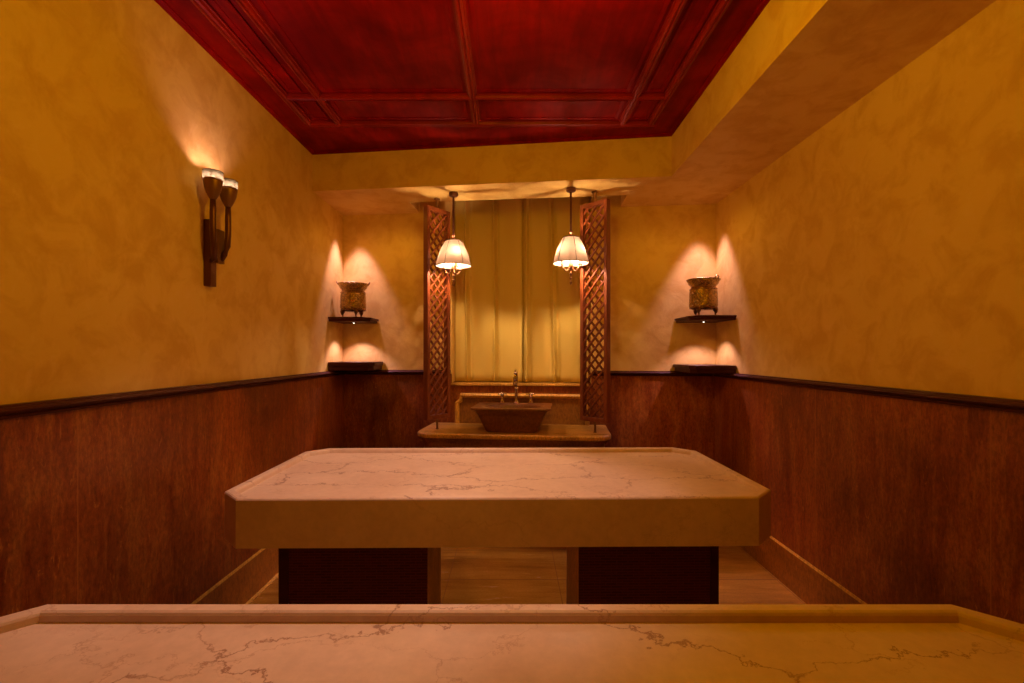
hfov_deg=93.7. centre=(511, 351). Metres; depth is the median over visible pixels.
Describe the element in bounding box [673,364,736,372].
corner shelf
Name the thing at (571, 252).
pendant lamp
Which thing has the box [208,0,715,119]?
trim
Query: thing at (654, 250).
wall
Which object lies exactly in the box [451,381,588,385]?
trim
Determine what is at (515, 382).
tap
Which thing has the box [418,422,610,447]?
countertop
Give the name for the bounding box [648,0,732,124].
trim
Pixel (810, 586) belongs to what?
baseboard
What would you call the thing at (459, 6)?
trim
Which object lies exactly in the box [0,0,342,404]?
wall
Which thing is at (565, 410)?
backsplash
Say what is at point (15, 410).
trim
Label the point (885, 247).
wall
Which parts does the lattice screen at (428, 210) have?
frame rail, frame rail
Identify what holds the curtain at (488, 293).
hanging from the wall at (654, 250)
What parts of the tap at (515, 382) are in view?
handle stem, spout, handle stem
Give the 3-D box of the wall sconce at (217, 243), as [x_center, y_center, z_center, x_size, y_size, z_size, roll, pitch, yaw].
[-1.389,-0.568,2.259,0.121,0.517,0.204,0,0,0]
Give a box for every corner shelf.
[328,317,378,323]
[328,361,382,370]
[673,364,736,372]
[674,315,736,322]
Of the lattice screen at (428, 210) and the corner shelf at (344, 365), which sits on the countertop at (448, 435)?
the lattice screen at (428, 210)
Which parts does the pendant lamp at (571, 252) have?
rod, lamp shade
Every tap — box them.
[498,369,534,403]
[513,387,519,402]
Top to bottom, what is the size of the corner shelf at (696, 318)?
0.042 m
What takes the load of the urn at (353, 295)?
on the corner shelf at (344, 320)
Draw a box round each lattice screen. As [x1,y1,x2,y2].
[423,197,449,428]
[580,190,609,432]
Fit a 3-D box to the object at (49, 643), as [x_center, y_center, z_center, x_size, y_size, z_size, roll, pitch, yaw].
[-0.028,0.954,0.582,2.194,0.800,0.960,0,0,0]
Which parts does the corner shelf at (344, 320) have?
edge moulding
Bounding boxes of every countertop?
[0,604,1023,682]
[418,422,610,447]
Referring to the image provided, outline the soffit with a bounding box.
[312,0,995,215]
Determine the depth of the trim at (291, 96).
2.67 m
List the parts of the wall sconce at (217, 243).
torch stem, torch stem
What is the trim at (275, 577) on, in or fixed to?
attached to the wall at (112, 115)
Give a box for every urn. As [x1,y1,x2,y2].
[336,281,369,316]
[686,275,720,314]
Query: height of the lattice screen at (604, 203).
1.744 m
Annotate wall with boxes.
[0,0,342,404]
[343,196,715,382]
[716,0,1023,399]
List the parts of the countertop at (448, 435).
under moulding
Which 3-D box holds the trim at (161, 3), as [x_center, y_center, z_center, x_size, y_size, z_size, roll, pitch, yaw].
[-0.207,-1.431,0.860,2.524,0.012,5.220,0,0,0]
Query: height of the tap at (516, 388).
0.126 m
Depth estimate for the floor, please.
2.87 m
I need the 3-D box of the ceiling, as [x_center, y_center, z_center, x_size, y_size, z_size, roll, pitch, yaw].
[0.050,-1.487,1.325,3.700,0.100,6.550,0,0,0]
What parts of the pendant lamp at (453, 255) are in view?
rod, lamp shade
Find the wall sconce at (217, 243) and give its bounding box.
[202,168,237,286]
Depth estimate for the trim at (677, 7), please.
2.28 m
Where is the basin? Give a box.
[470,402,551,432]
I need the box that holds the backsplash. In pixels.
[455,393,589,424]
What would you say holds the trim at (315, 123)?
attached to the ceiling
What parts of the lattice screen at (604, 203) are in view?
frame rail, frame rail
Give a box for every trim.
[0,371,345,419]
[154,0,769,154]
[190,0,311,125]
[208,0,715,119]
[235,0,341,125]
[245,573,277,603]
[284,93,667,99]
[304,120,654,126]
[345,370,450,374]
[451,0,480,125]
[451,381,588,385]
[593,371,712,375]
[619,0,687,125]
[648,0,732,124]
[712,373,1023,413]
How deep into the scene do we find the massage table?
2.05 m
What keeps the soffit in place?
attached to the wall at (112, 115)
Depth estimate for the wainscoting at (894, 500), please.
2.01 m
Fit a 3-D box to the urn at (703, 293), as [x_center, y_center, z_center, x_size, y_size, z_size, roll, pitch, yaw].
[1.425,-0.411,3.575,0.242,0.293,0.242,0,0,18]
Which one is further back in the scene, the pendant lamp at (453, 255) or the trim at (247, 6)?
the pendant lamp at (453, 255)
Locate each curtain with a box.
[455,199,521,381]
[523,197,588,381]
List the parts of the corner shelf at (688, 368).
edge moulding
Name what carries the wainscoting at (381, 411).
attached to the wall at (654, 250)
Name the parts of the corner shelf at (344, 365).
edge moulding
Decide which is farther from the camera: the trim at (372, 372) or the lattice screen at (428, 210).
the trim at (372, 372)
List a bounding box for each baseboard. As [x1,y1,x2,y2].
[196,548,277,603]
[739,538,860,603]
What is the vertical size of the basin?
0.182 m
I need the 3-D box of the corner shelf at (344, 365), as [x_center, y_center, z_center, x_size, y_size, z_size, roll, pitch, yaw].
[-1.261,0.113,3.916,0.352,0.066,0.341,0,0,0]
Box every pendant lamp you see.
[435,191,470,286]
[553,187,588,284]
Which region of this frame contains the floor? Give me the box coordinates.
[251,546,805,603]
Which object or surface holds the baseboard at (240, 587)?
attached to the wall at (112, 115)
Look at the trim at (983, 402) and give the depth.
1.93 m
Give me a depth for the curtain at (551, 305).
4.03 m
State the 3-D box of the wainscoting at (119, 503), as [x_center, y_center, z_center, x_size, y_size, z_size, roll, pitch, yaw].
[-1.448,0.767,1.170,0.012,1.174,5.840,0,0,0]
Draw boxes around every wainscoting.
[0,375,343,616]
[344,374,714,460]
[715,377,1023,623]
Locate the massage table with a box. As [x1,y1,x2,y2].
[224,447,770,603]
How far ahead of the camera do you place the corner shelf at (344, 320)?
3.79 m
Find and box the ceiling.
[164,0,761,151]
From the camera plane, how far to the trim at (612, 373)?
3.79 m

